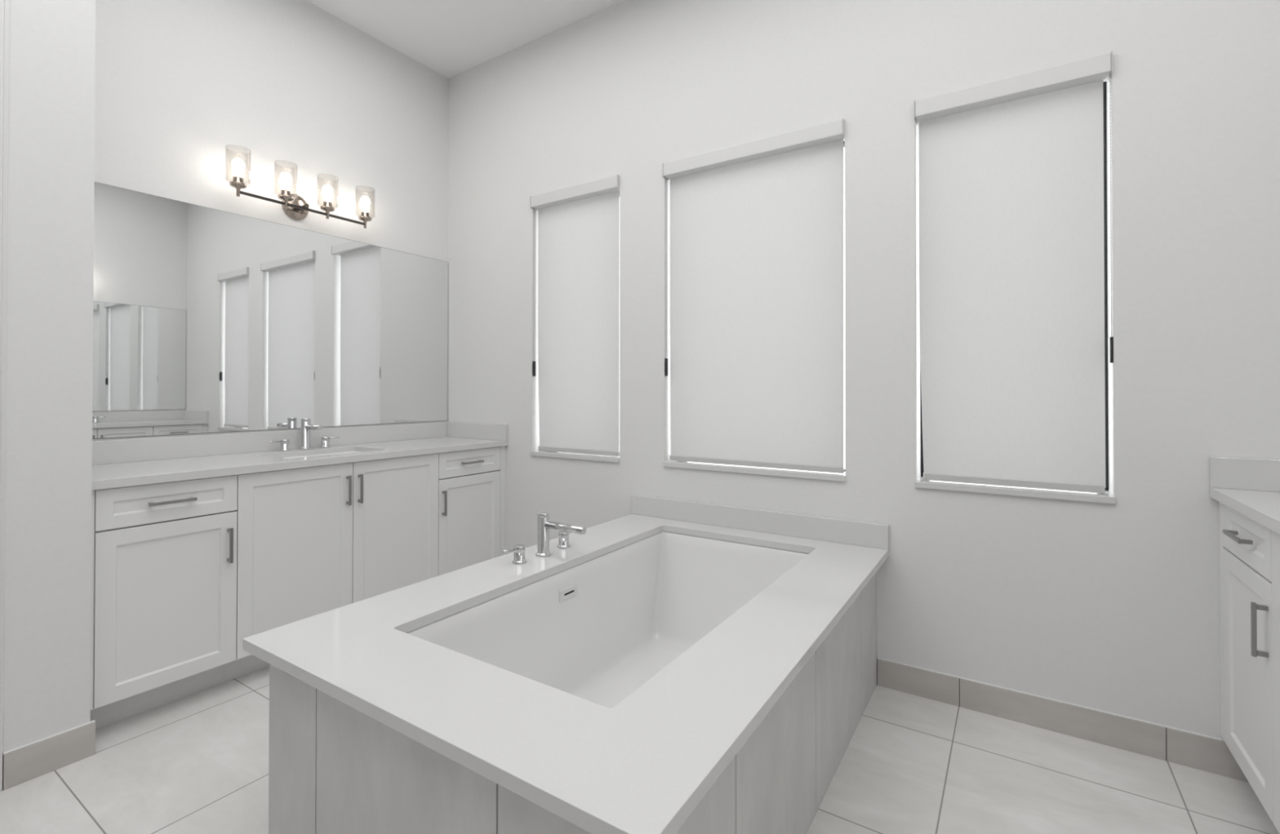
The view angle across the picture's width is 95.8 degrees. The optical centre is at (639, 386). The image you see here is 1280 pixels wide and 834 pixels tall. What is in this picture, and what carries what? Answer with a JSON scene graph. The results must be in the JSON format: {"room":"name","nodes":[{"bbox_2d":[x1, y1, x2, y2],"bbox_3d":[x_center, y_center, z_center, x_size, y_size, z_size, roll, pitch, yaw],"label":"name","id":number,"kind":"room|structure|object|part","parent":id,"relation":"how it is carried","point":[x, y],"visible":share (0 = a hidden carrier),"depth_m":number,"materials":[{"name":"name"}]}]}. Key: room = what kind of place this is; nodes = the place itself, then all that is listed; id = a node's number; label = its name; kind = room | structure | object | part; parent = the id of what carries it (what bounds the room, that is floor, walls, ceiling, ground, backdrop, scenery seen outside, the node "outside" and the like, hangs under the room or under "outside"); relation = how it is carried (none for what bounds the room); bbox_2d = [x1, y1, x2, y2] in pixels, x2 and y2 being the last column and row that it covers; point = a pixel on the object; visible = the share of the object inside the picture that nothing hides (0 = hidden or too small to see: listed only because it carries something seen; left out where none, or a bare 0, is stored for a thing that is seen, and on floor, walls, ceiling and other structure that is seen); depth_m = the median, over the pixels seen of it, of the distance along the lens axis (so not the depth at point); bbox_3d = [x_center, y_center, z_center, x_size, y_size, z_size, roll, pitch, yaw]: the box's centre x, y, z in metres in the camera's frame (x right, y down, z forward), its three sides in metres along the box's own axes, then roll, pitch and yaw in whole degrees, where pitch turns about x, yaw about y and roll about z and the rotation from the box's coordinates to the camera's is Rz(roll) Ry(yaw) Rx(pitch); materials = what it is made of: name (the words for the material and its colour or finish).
{"room":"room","nodes":[
{"label":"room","id":0,"kind":"room"},
{"bbox_2d":[2,0,95,769],"bbox_3d":[-2.854,-0.443,0.962,0.615,3.342,2.760,0,-1,33],"label":"wall","id":1,"kind":"structure","parent":0,"point":[51,182],"depth_m":1.86,"materials":[{"name":"paint"}]},
{"bbox_2d":[0,0,8,791],"bbox_3d":[-1.968,-0.241,1.741,0.019,2.950,0.082,0,-1,33],"label":"trim","id":2,"kind":"structure","parent":1,"relation":"attached to","point":[4,4],"depth_m":1.77,"materials":[{"name":"white paint"}]},
{"bbox_2d":[2,720,95,791],"bbox_3d":[-1.891,1.180,1.857,0.012,0.112,0.210,0,-1,33],"label":"baseboard","id":3,"kind":"structure","parent":1,"relation":"attached to","point":[27,762],"depth_m":1.85,"materials":[{"name":"tile"}]},
{"bbox_2d":[92,0,448,441],"bbox_3d":[-2.589,-0.434,2.071,0.150,3.342,4.910,0,-1,33],"label":"wall","id":4,"kind":"structure","parent":0,"point":[290,83],"depth_m":3.00,"materials":[{"name":"paint"}]},
{"bbox_2d":[92,422,446,465],"bbox_3d":[-1.822,0.282,3.088,0.020,0.098,1.938,0,-1,33],"label":"backsplash","id":5,"kind":"structure","parent":4,"relation":"attached to","point":[124,451],"depth_m":2.84,"materials":[{"name":"white stone"}]},
{"bbox_2d":[92,182,448,439],"bbox_3d":[-1.828,-0.312,3.096,0.007,1.073,1.934,0,-1,33],"label":"wall mirror","id":6,"kind":"object","parent":4,"relation":"attached to","point":[206,320],"visible":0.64,"depth_m":2.89,"materials":[{"name":"grey mirror"}]},
{"bbox_2d":[225,146,374,228],"bbox_3d":[-1.769,-1.010,3.042,0.170,0.240,0.742,0,-1,33],"label":"vanity light","id":7,"kind":"object","parent":4,"relation":"attached to","point":[295,206],"visible":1,"depth_m":3.04,"materials":[{"name":"silver metal"}]},
{"bbox_3d":[-1.915,-1.051,2.755,0.101,0.162,0.101,0,-1,33],"label":"lamp shade","id":8,"kind":"part","parent":7,"relation":"part of","materials":[{"name":"clear glass"}]},
{"bbox_3d":[-1.915,-1.041,2.754,0.053,0.092,0.053,0,-1,33],"label":"bulb","id":9,"kind":"part","parent":7,"relation":"part of","materials":[{"name":"white glass"}]},
{"bbox_3d":[-1.798,-1.050,2.934,0.101,0.162,0.101,0,-1,33],"label":"lamp shade","id":10,"kind":"part","parent":7,"relation":"part of","materials":[{"name":"clear glass"}]},
{"bbox_3d":[-1.798,-1.040,2.934,0.053,0.092,0.053,0,-1,33],"label":"bulb","id":11,"kind":"part","parent":7,"relation":"part of","materials":[{"name":"white glass"}]},
{"bbox_3d":[-1.778,-0.943,3.045,0.104,0.034,0.028,0,-1,33],"label":"arm","id":12,"kind":"part","parent":7,"relation":"part of","materials":[{"name":"grey metal"}]},
{"bbox_3d":[-1.682,-1.048,3.112,0.101,0.162,0.101,0,-1,33],"label":"lamp shade","id":13,"kind":"part","parent":7,"relation":"part of","materials":[{"name":"clear glass"}]},
{"bbox_3d":[-1.682,-1.038,3.112,0.053,0.092,0.053,0,-1,33],"label":"bulb","id":14,"kind":"part","parent":7,"relation":"part of","materials":[{"name":"white glass"}]},
{"bbox_3d":[-1.565,-1.037,3.292,0.053,0.092,0.053,0,-1,33],"label":"bulb","id":15,"kind":"part","parent":7,"relation":"part of","materials":[{"name":"white glass"}]},
{"bbox_2d":[306,0,623,78],"bbox_3d":[-0.754,-2.164,0.803,4.622,0.100,5.060,0,-1,33],"label":"ceiling","id":16,"kind":"structure","parent":0,"point":[451,38],"depth_m":3.33,"materials":[{"name":"white paint"}]},
{"bbox_2d":[0,666,1279,833],"bbox_3d":[-0.756,1.278,0.777,4.622,0.100,5.060,0,-1,33],"label":"floor","id":17,"kind":"structure","parent":0,"point":[196,763],"depth_m":1.80,"materials":[{"name":"tile"}]},
{"bbox_2d":[89,475,237,729],"bbox_3d":[-1.988,0.799,2.310,0.581,0.880,0.458,0,-1,33],"label":"vanity cabinet","id":18,"kind":"object","parent":17,"relation":"on","point":[165,553],"depth_m":2.16,"materials":[{"name":"white paint"}]},
{"bbox_3d":[-1.937,0.735,2.016,0.115,0.757,0.020,0,-1,33],"label":"filler strip","id":19,"kind":"part","parent":18,"relation":"part of","materials":[{"name":"white wood"}]},
{"bbox_3d":[-1.771,0.432,2.184,0.019,0.142,0.434,0,-1,33],"label":"drawer","id":20,"kind":"part","parent":18,"relation":"part of","materials":[{"name":"white paint"}]},
{"bbox_3d":[-1.753,0.432,2.168,0.030,0.011,0.145,0,-1,33],"label":"handle","id":21,"kind":"part","parent":18,"relation":"part of","materials":[{"name":"silver metal"}]},
{"bbox_3d":[-1.649,0.639,2.326,0.030,0.140,0.011,0,-1,33],"label":"handle","id":22,"kind":"part","parent":18,"relation":"part of","materials":[{"name":"silver metal"}]},
{"bbox_2d":[223,453,438,682],"bbox_3d":[-1.595,0.804,2.914,0.581,0.880,0.982,0,-1,33],"label":"vanity cabinet","id":23,"kind":"object","parent":17,"relation":"on","point":[312,541],"visible":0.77,"depth_m":2.67,"materials":[{"name":"white paint"}]},
{"bbox_3d":[-1.518,0.741,2.571,0.019,0.754,0.488,0,-1,33],"label":"door","id":24,"kind":"part","parent":23,"relation":"part of","materials":[{"name":"white paint"}]},
{"bbox_2d":[92,422,507,490],"bbox_3d":[-1.589,0.297,2.937,0.576,0.131,1.938,0,-1,33],"label":"countertop","id":25,"kind":"structure","parent":23,"relation":"on","point":[116,464],"depth_m":2.76,"materials":[{"name":"white stone"}]},
{"bbox_2d":[269,417,339,451],"bbox_3d":[-1.719,0.249,3.022,0.168,0.162,0.356,0,-1,33],"label":"sink faucet","id":26,"kind":"object","parent":25,"relation":"on","point":[306,427],"visible":1,"depth_m":3.03,"materials":[{"name":"silver metal"}]},
{"bbox_3d":[-1.822,0.301,2.965,0.051,0.058,0.051,0,-1,33],"label":"handle","id":27,"kind":"part","parent":26,"relation":"part of","materials":[{"name":"silver metal"}]},
{"bbox_3d":[-1.719,0.249,3.022,0.168,0.162,0.057,0,-1,33],"label":"spout","id":28,"kind":"part","parent":26,"relation":"part of","materials":[{"name":"silver metal"}]},
{"bbox_3d":[-1.709,0.302,3.139,0.051,0.058,0.051,0,-1,33],"label":"handle","id":29,"kind":"part","parent":26,"relation":"part of","materials":[{"name":"silver metal"}]},
{"bbox_2d":[284,451,361,458],"bbox_3d":[-1.588,0.427,2.917,0.360,0.142,0.550,0,-1,33],"label":"undermount sink","id":30,"kind":"object","parent":25,"relation":"in","point":[348,451],"visible":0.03,"depth_m":3.06,"materials":[{"name":"white ceramic"}]},
{"bbox_3d":[-1.380,0.492,2.741,0.030,0.140,0.011,0,-1,33],"label":"handle","id":31,"kind":"part","parent":23,"relation":"part of","materials":[{"name":"silver metal"}]},
{"bbox_3d":[-1.348,0.493,2.789,0.030,0.140,0.011,0,-1,33],"label":"handle","id":32,"kind":"part","parent":23,"relation":"part of","materials":[{"name":"silver metal"}]},
{"bbox_3d":[-1.251,0.744,2.983,0.019,0.754,0.488,0,-1,33],"label":"door","id":33,"kind":"part","parent":23,"relation":"part of","materials":[{"name":"white paint"}]},
{"bbox_2d":[437,446,505,576],"bbox_3d":[-1.192,0.808,3.534,0.581,0.880,0.497,0,-1,33],"label":"vanity cabinet","id":34,"kind":"object","parent":17,"relation":"on","point":[469,480],"depth_m":3.38,"materials":[{"name":"white paint"}]},
{"bbox_3d":[-1.082,0.646,3.198,0.030,0.140,0.011,0,-1,33],"label":"handle","id":35,"kind":"part","parent":34,"relation":"part of","materials":[{"name":"silver metal"}]},
{"bbox_3d":[-0.992,0.442,3.383,0.019,0.142,0.453,0,-1,33],"label":"drawer","id":36,"kind":"part","parent":34,"relation":"part of","materials":[{"name":"white paint"}]},
{"bbox_3d":[-0.974,0.441,3.366,0.030,0.011,0.145,0,-1,33],"label":"handle","id":37,"kind":"part","parent":34,"relation":"part of","materials":[{"name":"silver metal"}]},
{"bbox_3d":[-0.897,0.748,3.615,0.115,0.757,0.041,0,-1,33],"label":"filler strip","id":38,"kind":"part","parent":34,"relation":"part of","materials":[{"name":"white wood"}]},
{"bbox_2d":[268,570,878,833],"bbox_3d":[0.004,0.968,1.971,1.179,0.540,1.813,0,-1,33],"label":"tub surround","id":39,"kind":"object","parent":17,"relation":"on","point":[334,768],"visible":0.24,"depth_m":1.37,"materials":[{"name":"tile"}]},
{"bbox_3d":[-0.483,0.962,1.225,1.175,0.540,0.030,0,-1,33],"label":"panel","id":40,"kind":"part","parent":39,"relation":"part of","materials":[{"name":"tile"}]},
{"bbox_2d":[242,494,888,833],"bbox_3d":[-0.008,0.632,1.955,1.267,0.130,1.858,0,-1,33],"label":"tub deck","id":41,"kind":"object","parent":39,"relation":"on","point":[643,764],"visible":1,"depth_m":1.32,"materials":[{"name":"white stone"}]},
{"bbox_2d":[502,511,586,564],"bbox_3d":[-0.310,0.585,2.253,0.241,0.168,0.396,0,-1,33],"label":"tub faucet","id":42,"kind":"object","parent":41,"relation":"on","point":[544,525],"visible":1,"depth_m":2.27,"materials":[{"name":"silver metal"}]},
{"bbox_3d":[-0.491,0.615,2.165,0.051,0.010,0.010,0,-1,-43],"label":"lever","id":43,"kind":"part","parent":42,"relation":"part of","materials":[{"name":"silver metal"}]},
{"bbox_3d":[-0.458,0.637,2.196,0.055,0.064,0.055,0,-1,33],"label":"handle","id":44,"kind":"part","parent":42,"relation":"part of","materials":[{"name":"silver metal"}]},
{"bbox_3d":[-0.310,0.585,2.248,0.236,0.168,0.061,0,-1,33],"label":"spout","id":45,"kind":"part","parent":42,"relation":"part of","materials":[{"name":"silver metal"}]},
{"bbox_3d":[-0.318,0.638,2.411,0.055,0.064,0.055,0,-1,33],"label":"handle","id":46,"kind":"part","parent":42,"relation":"part of","materials":[{"name":"silver metal"}]},
{"bbox_3d":[0.485,0.966,1.664,0.030,0.540,1.802,0,-1,33],"label":"panel","id":47,"kind":"part","parent":39,"relation":"part of","materials":[{"name":"tile"}]},
{"bbox_2d":[406,531,808,708],"bbox_3d":[0.027,0.940,1.996,0.802,0.487,1.516,0,-1,33],"label":"bathtub","id":48,"kind":"object","parent":17,"relation":"on","point":[597,630],"visible":0.27,"depth_m":2.41,"materials":[{"name":"white ceramic"}]},
{"bbox_2d":[1218,502,1273,822],"bbox_3d":[1.952,0.795,1.519,0.581,0.880,0.449,0,-1,33],"label":"vanity cabinet","id":49,"kind":"object","parent":17,"relation":"on","point":[1247,573],"depth_m":1.64,"materials":[{"name":"white paint"}]},
{"bbox_3d":[1.893,0.736,1.802,0.115,0.757,0.041,0,-1,33],"label":"filler strip","id":50,"kind":"part","parent":49,"relation":"part of","materials":[{"name":"white wood"}]},
{"bbox_3d":[1.707,0.430,1.652,0.030,0.011,0.145,0,-1,33],"label":"handle","id":51,"kind":"part","parent":49,"relation":"part of","materials":[{"name":"silver metal"}]},
{"bbox_3d":[1.730,0.430,1.641,0.019,0.142,0.405,0,-1,33],"label":"drawer","id":52,"kind":"part","parent":49,"relation":"part of","materials":[{"name":"white paint"}]},
{"bbox_3d":[1.612,0.635,1.504,0.030,0.140,0.011,0,-1,33],"label":"handle","id":53,"kind":"part","parent":49,"relation":"part of","materials":[{"name":"silver metal"}]},
{"bbox_2d":[1271,530,1279,833],"bbox_3d":[1.608,0.791,0.991,0.581,0.880,0.809,0,-1,33],"label":"vanity cabinet","id":54,"kind":"object","parent":17,"relation":"on","point":[1275,538],"visible":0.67,"depth_m":1.45,"materials":[{"name":"white paint"}]},
{"bbox_2d":[1209,456,1279,534],"bbox_3d":[1.619,0.284,1.000,0.576,0.131,1.690,0,-1,33],"label":"countertop","id":55,"kind":"structure","parent":54,"relation":"on","point":[1251,487],"depth_m":1.78,"materials":[{"name":"white stone"}]},
{"bbox_2d":[447,0,1279,739],"bbox_3d":[0.567,-0.427,2.823,4.322,3.342,0.210,0,-1,33],"label":"wall","id":56,"kind":"structure","parent":0,"point":[1111,608],"depth_m":2.31,"materials":[{"name":"paint"}]},
{"bbox_2d":[529,173,619,457],"bbox_3d":[-0.370,-0.380,3.329,0.643,1.536,0.082,0,-1,33],"label":"roller blind","id":57,"kind":"object","parent":56,"relation":"attached to","point":[579,225],"visible":1,"depth_m":3.34,"materials":[{"name":"white fabric"}]},
{"bbox_3d":[-0.363,0.374,3.344,0.590,0.028,0.014,0,-1,33],"label":"rail","id":58,"kind":"part","parent":57,"relation":"part of","materials":[{"name":"grey metal"}]},
{"bbox_2d":[530,450,619,462],"bbox_3d":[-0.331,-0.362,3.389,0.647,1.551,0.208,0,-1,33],"label":"window sill","id":59,"kind":"structure","parent":56,"relation":"in","point":[536,453],"depth_m":3.28,"materials":[{"name":"white"}]},
{"bbox_2d":[662,141,845,481],"bbox_3d":[0.554,-0.365,2.814,0.907,1.551,0.208,0,-1,33],"label":"window","id":60,"kind":"structure","parent":56,"relation":"in","point":[683,464],"depth_m":2.70,"materials":[{"name":"white"}]},
{"bbox_2d":[662,117,844,473],"bbox_3d":[0.515,-0.385,2.754,0.903,1.534,0.082,0,-1,33],"label":"roller blind","id":61,"kind":"object","parent":60,"relation":"attached to","point":[757,241],"visible":0.99,"depth_m":2.74,"materials":[{"name":"white fabric"}]},
{"bbox_3d":[0.137,-0.616,2.990,0.004,0.922,0.011,0,-1,33],"label":"bead chain","id":62,"kind":"part","parent":61,"relation":"part of","materials":[{"name":"grey plastic"}]},
{"bbox_3d":[0.525,0.369,2.766,0.874,0.026,0.014,0,-1,33],"label":"rail","id":63,"kind":"part","parent":61,"relation":"part of","materials":[{"name":"grey metal"}]},
{"bbox_3d":[0.540,0.398,2.787,0.907,0.024,0.157,0,-1,33],"label":"sill","id":64,"kind":"part","parent":60,"relation":"part of","materials":[{"name":"white stone"}]},
{"bbox_2d":[631,494,888,550],"bbox_3d":[0.492,0.623,2.725,1.267,0.100,0.020,0,-1,33],"label":"backsplash","id":65,"kind":"structure","parent":56,"relation":"attached to","point":[870,535],"depth_m":2.65,"materials":[{"name":"white stone"}]},
{"bbox_2d":[915,81,1115,504],"bbox_3d":[1.426,-0.369,2.247,0.628,1.551,0.208,0,-1,33],"label":"window","id":66,"kind":"structure","parent":56,"relation":"in","point":[1106,498],"depth_m":2.13,"materials":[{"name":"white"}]},
{"bbox_2d":[914,50,1113,493],"bbox_3d":[1.387,-0.388,2.187,0.624,1.534,0.082,0,-1,33],"label":"roller blind","id":67,"kind":"object","parent":66,"relation":"attached to","point":[1011,241],"visible":1,"depth_m":2.19,"materials":[{"name":"white fabric"}]},
{"bbox_3d":[1.399,0.365,2.198,0.578,0.027,0.014,0,-1,33],"label":"rail","id":68,"kind":"part","parent":67,"relation":"part of","materials":[{"name":"grey metal"}]},
{"bbox_3d":[1.640,-0.622,2.013,0.004,0.922,0.011,0,-1,33],"label":"bead chain","id":69,"kind":"part","parent":67,"relation":"part of","materials":[{"name":"grey plastic"}]},
{"bbox_3d":[1.412,0.394,2.220,0.628,0.024,0.157,0,-1,33],"label":"sill","id":70,"kind":"part","parent":66,"relation":"part of","materials":[{"name":"white stone"}]},
{"bbox_2d":[877,657,1248,782],"bbox_3d":[1.447,1.184,2.106,1.093,0.112,0.011,0,-1,33],"label":"baseboard","id":71,"kind":"structure","parent":56,"relation":"attached to","point":[1203,753],"depth_m":2.05,"materials":[{"name":"tile"}]}
]}

